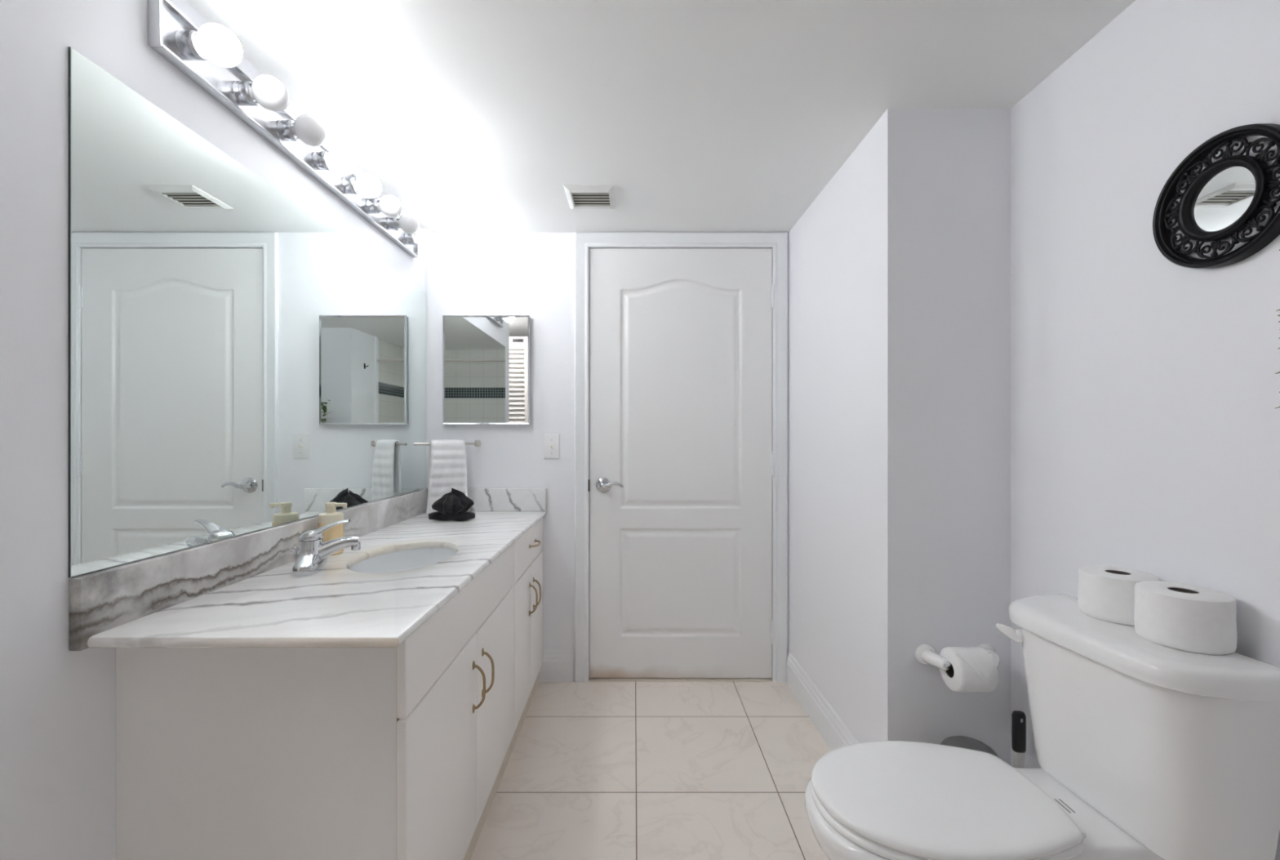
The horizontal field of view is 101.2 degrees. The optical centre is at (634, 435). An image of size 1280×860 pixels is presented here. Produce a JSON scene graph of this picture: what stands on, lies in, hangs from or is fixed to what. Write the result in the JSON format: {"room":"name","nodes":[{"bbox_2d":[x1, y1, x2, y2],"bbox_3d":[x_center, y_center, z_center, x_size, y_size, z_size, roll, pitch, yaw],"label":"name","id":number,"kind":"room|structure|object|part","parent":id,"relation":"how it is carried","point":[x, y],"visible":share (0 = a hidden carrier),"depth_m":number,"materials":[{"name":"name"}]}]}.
{"room":"bathroom","nodes":[
{"label":"bathroom","id":0,"kind":"room"},
{"bbox_2d":[0,0,425,859],"bbox_3d":[-1.353,0.099,1.695,0.735,2.112,1.850,0,0,0],"label":"wall","id":1,"kind":"structure","parent":0,"point":[58,703],"depth_m":0.89,"materials":[{"name":"paint"}]},
{"bbox_2d":[68,46,426,577],"bbox_3d":[-0.982,-0.214,1.696,0.005,0.923,1.564,0,0,0],"label":"wall mirror","id":2,"kind":"object","parent":1,"relation":"attached to","point":[238,363],"visible":0.93,"depth_m":1.20,"materials":[{"name":"silver mirror"}]},
{"bbox_2d":[69,488,427,650],"bbox_3d":[-0.974,0.312,1.697,0.022,0.126,1.566,0,0,0],"label":"backsplash","id":3,"kind":"structure","parent":1,"relation":"attached to","point":[100,601],"depth_m":1.14,"materials":[{"name":"white stone"}]},
{"bbox_2d":[147,0,435,257],"bbox_3d":[-0.922,-0.843,1.698,0.125,0.108,1.273,0,0,0],"label":"vanity light bar","id":4,"kind":"object","parent":1,"relation":"attached to","point":[210,55],"visible":1,"depth_m":1.34,"materials":[{"name":"silver metal"}]},
{"bbox_2d":[174,22,242,67],"bbox_3d":[-0.917,-0.845,1.140,0.114,0.078,0.078,0,0,0],"label":"bulb","id":5,"kind":"object","parent":4,"relation":"attached to","point":[214,42],"depth_m":1.12,"materials":[{"name":"white glass"}]},
{"bbox_2d":[232,74,289,111],"bbox_3d":[-0.917,-0.845,1.300,0.114,0.078,0.078,0,0,0],"label":"bulb","id":6,"kind":"object","parent":4,"relation":"attached to","point":[267,91],"depth_m":1.28,"materials":[{"name":"white glass"}]},
{"bbox_2d":[277,114,326,146],"bbox_3d":[-0.917,-0.845,1.459,0.114,0.078,0.078,0,0,0],"label":"bulb","id":7,"kind":"object","parent":4,"relation":"attached to","point":[310,131],"depth_m":1.44,"materials":[{"name":"white glass"}]},
{"bbox_2d":[312,146,356,175],"bbox_3d":[-0.917,-0.845,1.619,0.114,0.078,0.078,0,0,0],"label":"bulb","id":8,"kind":"object","parent":4,"relation":"attached to","point":[340,159],"depth_m":1.60,"materials":[{"name":"white glass"}]},
{"bbox_2d":[342,173,381,198],"bbox_3d":[-0.917,-0.845,1.778,0.114,0.078,0.078,0,0,0],"label":"bulb","id":9,"kind":"object","parent":4,"relation":"attached to","point":[367,184],"depth_m":1.76,"materials":[{"name":"white glass"}]},
{"bbox_2d":[366,194,402,217],"bbox_3d":[-0.917,-0.845,1.938,0.114,0.078,0.078,0,0,0],"label":"bulb","id":10,"kind":"object","parent":4,"relation":"attached to","point":[390,206],"depth_m":1.92,"materials":[{"name":"white glass"}]},
{"bbox_2d":[386,213,419,234],"bbox_3d":[-0.917,-0.845,2.098,0.114,0.078,0.078,0,0,0],"label":"bulb","id":11,"kind":"object","parent":4,"relation":"attached to","point":[408,223],"depth_m":2.08,"materials":[{"name":"white glass"}]},
{"bbox_2d":[404,228,435,248],"bbox_3d":[-0.917,-0.845,2.257,0.114,0.078,0.078,0,0,0],"label":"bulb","id":12,"kind":"object","parent":4,"relation":"attached to","point":[424,238],"depth_m":2.23,"materials":[{"name":"white glass"}]},
{"bbox_2d":[425,232,788,679],"bbox_3d":[-0.122,0.099,2.550,1.725,2.112,0.140,0,0,0],"label":"wall","id":13,"kind":"structure","parent":0,"point":[532,274],"depth_m":2.48,"materials":[{"name":"paint"}]},
{"bbox_2d":[413,440,481,446],"bbox_3d":[-0.839,0.037,2.382,0.305,0.033,0.039,0,0,-40],"label":"towel bar","id":14,"kind":"object","parent":13,"relation":"attached to","point":[477,442],"visible":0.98,"depth_m":2.43,"materials":[{"name":"silver metal"}]},
{"bbox_3d":[-0.848,0.037,2.375,0.281,0.012,0.012,0,0,-35],"label":"arm","id":15,"kind":"part","parent":14,"relation":"part of","materials":[{"name":"silver metal"}]},
{"bbox_2d":[426,440,467,513],"bbox_3d":[-0.846,0.181,2.367,0.182,0.322,0.073,0,0,-35],"label":"hand towel","id":16,"kind":"object","parent":14,"relation":"hanging from","point":[447,464],"visible":0.88,"depth_m":2.35,"materials":[{"name":"white fabric"}]},
{"bbox_2d":[442,315,529,424],"bbox_3d":[-0.692,-0.306,2.464,0.406,0.510,0.031,0,0,0],"label":"medicine cabinet","id":17,"kind":"object","parent":13,"relation":"attached to","point":[486,358],"visible":1,"depth_m":2.45,"materials":[{"name":"metal"}]},
{"bbox_2d":[466,488,546,511],"bbox_3d":[-0.688,0.302,2.470,0.546,0.106,0.020,0,0,0],"label":"backsplash","id":18,"kind":"structure","parent":13,"relation":"attached to","point":[483,499],"depth_m":2.46,"materials":[{"name":"white stone"}]},
{"bbox_2d":[543,433,559,458],"bbox_3d":[-0.390,0.051,2.470,0.074,0.117,0.020,0,0,0],"label":"light switch","id":19,"kind":"object","parent":13,"relation":"attached to","point":[551,441],"visible":1,"depth_m":2.47,"materials":[{"name":"white plastic"}]},
{"bbox_2d":[538,649,573,681],"bbox_3d":[-0.368,1.083,2.473,0.162,0.145,0.014,0,0,0],"label":"baseboard","id":20,"kind":"structure","parent":13,"relation":"attached to","point":[557,665],"depth_m":2.47,"materials":[{"name":"paint"}]},
{"bbox_2d":[588,677,773,680],"bbox_3d":[0.219,1.152,2.535,0.866,0.006,0.130,0,0,0],"label":"trim","id":21,"kind":"structure","parent":13,"relation":"attached to","point":[590,678],"depth_m":2.47,"materials":[{"name":"beige wood"}]},
{"bbox_2d":[574,232,787,681],"bbox_3d":[0.219,0.102,2.471,0.998,2.107,0.018,0,0,0],"label":"trim","id":22,"kind":"structure","parent":13,"relation":"attached to","point":[778,242],"depth_m":2.47,"materials":[{"name":"paint"}]},
{"bbox_2d":[588,247,774,677],"bbox_3d":[0.219,0.126,2.510,0.902,2.059,0.179,0,0,0],"label":"door","id":23,"kind":"structure","parent":13,"relation":"in","point":[682,457],"depth_m":2.48,"materials":[{"name":"paint"}]},
{"bbox_3d":[-0.145,0.234,2.451,0.073,0.073,0.060,0,0,0],"label":"handle","id":24,"kind":"part","parent":23,"relation":"part of","materials":[{"name":"silver metal"}]},
{"bbox_3d":[-0.100,0.230,2.430,0.100,0.031,0.017,0,0,0],"label":"lever","id":25,"kind":"part","parent":23,"relation":"part of","materials":[{"name":"silver metal"}]},
{"bbox_2d":[470,680,831,859],"bbox_3d":[-0.235,1.185,0.810,2.970,0.060,3.620,0,0,0],"label":"floor","id":26,"kind":"structure","parent":0,"point":[594,770],"depth_m":1.79,"materials":[{"name":"tile"}]},
{"bbox_2d":[115,517,542,859],"bbox_3d":[-0.690,0.765,1.733,0.588,0.779,1.486,0,0,0],"label":"vanity cabinet","id":27,"kind":"object","parent":26,"relation":"on","point":[402,752],"visible":0.93,"depth_m":1.00,"materials":[{"name":"laminate"}]},
{"bbox_3d":[-0.718,0.765,1.007,0.533,0.779,0.018,0,0,0],"label":"panel","id":28,"kind":"part","parent":27,"relation":"part of","materials":[{"name":"laminate"}]},
{"bbox_2d":[87,511,546,647],"bbox_3d":[-0.689,0.365,1.702,0.547,0.020,1.556,0,0,0],"label":"countertop","id":29,"kind":"structure","parent":27,"relation":"on","point":[335,606],"depth_m":1.14,"materials":[{"name":"white stone"}]},
{"bbox_2d":[289,519,360,576],"bbox_3d":[-0.826,0.291,1.400,0.157,0.127,0.155,0,0,0],"label":"faucet","id":30,"kind":"object","parent":29,"relation":"on","point":[312,554],"visible":1,"depth_m":1.38,"materials":[{"name":"silver metal"}]},
{"bbox_3d":[-0.892,0.315,1.377,0.019,0.051,0.011,0,0,-33],"label":"lift rod","id":31,"kind":"part","parent":30,"relation":"part of","materials":[{"name":"silver metal"}]},
{"bbox_3d":[-0.862,0.333,1.400,0.057,0.043,0.156,0,0,-17],"label":"plate","id":32,"kind":"part","parent":30,"relation":"part of","materials":[{"name":"silver metal"}]},
{"bbox_3d":[-0.834,0.251,1.416,0.120,0.047,0.059,0,0,-30],"label":"lever handle","id":33,"kind":"part","parent":30,"relation":"part of","materials":[{"name":"silver metal"}]},
{"bbox_3d":[-0.807,0.305,1.419,0.118,0.064,0.049,0,0,-19],"label":"spout","id":34,"kind":"part","parent":30,"relation":"part of","materials":[{"name":"silver metal"}]},
{"bbox_2d":[317,502,346,555],"bbox_3d":[-0.910,0.278,1.579,0.072,0.153,0.068,0,0,40],"label":"soap dispenser","id":35,"kind":"object","parent":29,"relation":"on","point":[331,515],"visible":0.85,"depth_m":1.56,"materials":[{"name":"beige plastic"}]},
{"bbox_2d":[349,546,457,573],"bbox_3d":[-0.678,0.453,1.565,0.332,0.152,0.460,0,0,0],"label":"sink basin","id":36,"kind":"object","parent":29,"relation":"in","point":[409,558],"visible":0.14,"depth_m":1.72,"materials":[{"name":"white ceramic"}]},
{"bbox_2d":[428,487,475,520],"bbox_3d":[-0.761,0.287,2.197,0.195,0.138,0.109,0,0,0],"label":"folded washcloth","id":37,"kind":"object","parent":29,"relation":"on","point":[454,504],"visible":1,"depth_m":2.17,"materials":[{"name":"black fabric"}]},
{"bbox_3d":[-0.439,0.803,1.215,0.018,0.528,0.450,0,0,0],"label":"cabinet door","id":38,"kind":"part","parent":27,"relation":"part of","materials":[{"name":"laminate"}]},
{"bbox_3d":[-0.415,0.670,1.402,0.036,0.140,0.015,0,0,0],"label":"handle","id":39,"kind":"part","parent":27,"relation":"part of","materials":[{"name":"gold metal"}]},
{"bbox_3d":[-0.415,0.670,1.487,0.036,0.140,0.015,0,0,0],"label":"handle","id":40,"kind":"part","parent":27,"relation":"part of","materials":[{"name":"gold metal"}]},
{"bbox_3d":[-0.439,0.803,1.666,0.018,0.528,0.448,0,0,0],"label":"cabinet door","id":41,"kind":"part","parent":27,"relation":"part of","materials":[{"name":"laminate"}]},
{"bbox_3d":[-0.439,0.803,2.042,0.018,0.528,0.297,0,0,0],"label":"cabinet door","id":42,"kind":"part","parent":27,"relation":"part of","materials":[{"name":"laminate"}]},
{"bbox_3d":[-0.439,0.456,2.183,0.018,0.156,0.581,0,0,0],"label":"drawer","id":43,"kind":"part","parent":27,"relation":"part of","materials":[{"name":"laminate"}]},
{"bbox_3d":[-0.415,0.670,2.155,0.036,0.140,0.015,0,0,0],"label":"handle","id":44,"kind":"part","parent":27,"relation":"part of","materials":[{"name":"gold metal"}]},
{"bbox_3d":[-0.414,0.455,2.215,0.036,0.015,0.140,0,0,0],"label":"handle","id":45,"kind":"part","parent":27,"relation":"part of","materials":[{"name":"gold metal"}]},
{"bbox_3d":[-0.439,0.803,2.333,0.018,0.528,0.281,0,0,0],"label":"cabinet door","id":46,"kind":"part","parent":27,"relation":"part of","materials":[{"name":"laminate"}]},
{"bbox_3d":[-0.415,0.670,2.235,0.036,0.140,0.015,0,0,0],"label":"handle","id":47,"kind":"part","parent":27,"relation":"part of","materials":[{"name":"gold metal"}]},
{"bbox_2d":[940,735,998,756],"bbox_3d":[0.912,0.995,1.430,0.138,0.319,0.138,0,0,0],"label":"waste bin","id":48,"kind":"object","parent":26,"relation":"on","point":[963,741],"visible":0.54,"depth_m":1.43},
{"bbox_2d":[1011,710,1026,767],"bbox_3d":[1.046,0.954,1.430,0.088,0.403,0.088,0,0,0],"label":"toilet brush","id":49,"kind":"object","parent":26,"relation":"on","point":[1018,717],"visible":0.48,"depth_m":1.42,"materials":[{"name":"black plastic"}]},
{"bbox_2d":[804,593,1279,859],"bbox_3d":[0.731,0.770,1.075,0.734,0.770,0.461,0,0,0],"label":"toilet","id":50,"kind":"object","parent":26,"relation":"on","point":[1146,749],"visible":0.96,"depth_m":0.98,"materials":[{"name":"ceramic"}]},
{"bbox_3d":[0.616,0.742,1.097,0.476,0.026,0.356,0,0,0],"label":"seat lid","id":51,"kind":"part","parent":50,"relation":"part of","materials":[{"name":"plastic"}]},
{"bbox_3d":[0.616,0.766,1.097,0.478,0.018,0.358,0,0,0],"label":"seat","id":52,"kind":"part","parent":50,"relation":"part of","materials":[{"name":"plastic"}]},
{"bbox_3d":[0.877,0.462,1.227,0.051,0.036,0.031,0,0,19],"label":"flush handle","id":53,"kind":"part","parent":50,"relation":"part of","materials":[{"name":"ceramic"}]},
{"bbox_2d":[1077,564,1159,625],"bbox_3d":[1.030,0.337,1.120,0.130,0.095,0.130,0,0,0],"label":"toilet paper roll","id":54,"kind":"object","parent":50,"relation":"on","point":[1106,593],"visible":0.82,"depth_m":1.09,"materials":[{"name":"paper"}]},
{"bbox_3d":[0.977,0.408,1.068,0.212,0.045,0.460,0,0,-4],"label":"tank lid","id":55,"kind":"part","parent":50,"relation":"part of","materials":[{"name":"ceramic"}]},
{"bbox_3d":[0.983,0.596,1.071,0.186,0.335,0.426,0,0,-4],"label":"tank","id":56,"kind":"part","parent":50,"relation":"part of","materials":[{"name":"ceramic"}]},
{"bbox_2d":[1133,580,1236,654],"bbox_3d":[1.026,0.336,0.983,0.133,0.097,0.133,0,0,0],"label":"toilet paper roll","id":57,"kind":"object","parent":50,"relation":"on","point":[1188,617],"visible":1,"depth_m":0.94,"materials":[{"name":"paper"}]},
{"bbox_2d":[186,0,1135,232],"bbox_3d":[-0.235,-0.987,0.810,2.970,0.060,3.620,0,0,0],"label":"ceiling","id":58,"kind":"structure","parent":0,"point":[700,116],"depth_m":1.44,"materials":[{"name":"paint"}]},
{"bbox_2d":[564,185,614,208],"bbox_3d":[-0.176,-0.951,2.111,0.188,0.011,0.207,0,0,0],"label":"ceiling vent","id":59,"kind":"object","parent":58,"relation":"in","point":[579,197],"visible":1,"depth_m":2.10,"materials":[{"name":"metal"}]},
{"bbox_2d":[788,108,1010,764],"bbox_3d":[0.989,0.099,2.080,0.523,2.112,1.080,0,0,0],"label":"wall","id":60,"kind":"structure","parent":0,"point":[900,267],"depth_m":1.54,"materials":[{"name":"paint"}]},
{"bbox_2d":[786,651,858,750],"bbox_3d":[0.728,1.083,2.000,0.014,0.145,0.920,0,0,-1],"label":"baseboard","id":61,"kind":"structure","parent":60,"relation":"attached to","point":[830,726],"depth_m":2.06,"materials":[{"name":"paint"}]},
{"bbox_2d":[915,643,1000,670],"bbox_3d":[0.939,0.639,1.494,0.235,0.061,0.092,0,0,0],"label":"toilet paper holder","id":62,"kind":"object","parent":60,"relation":"attached to","point":[925,653],"visible":0.67,"depth_m":1.50,"materials":[{"name":"ceramic"}]},
{"bbox_3d":[0.852,0.639,1.496,0.061,0.061,0.086,0,0,0],"label":"post","id":63,"kind":"part","parent":62,"relation":"part of","materials":[{"name":"ceramic"}]},
{"bbox_2d":[939,646,998,692],"bbox_3d":[0.926,0.649,1.459,0.100,0.115,0.120,0,0,0],"label":"toilet paper roll","id":64,"kind":"object","parent":62,"relation":"on","point":[975,668],"visible":0.97,"depth_m":1.42,"materials":[{"name":"paper"}]},
{"bbox_3d":[1.015,0.639,1.497,0.060,0.061,0.104,0,0,15],"label":"post","id":65,"kind":"part","parent":62,"relation":"part of","materials":[{"name":"ceramic"}]},
{"bbox_2d":[1010,0,1279,859],"bbox_3d":[1.177,0.099,0.900,0.147,2.112,1.320,0,0,0],"label":"wall","id":66,"kind":"structure","parent":0,"point":[1145,385],"depth_m":1.14,"materials":[{"name":"paint"}]},
{"bbox_2d":[1152,124,1279,268],"bbox_3d":[1.090,-0.437,0.975,0.026,0.243,0.243,0,0,0],"label":"round mirror","id":67,"kind":"object","parent":66,"relation":"attached to","point":[1229,196],"visible":1,"depth_m":0.97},
{"bbox_2d":[1191,166,1255,231],"bbox_3d":[1.097,-0.437,0.975,0.011,0.114,0.114,0,0,0],"label":"mirror glass","id":68,"kind":"object","parent":67,"relation":"attached to","point":[1224,197],"depth_m":0.97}
]}

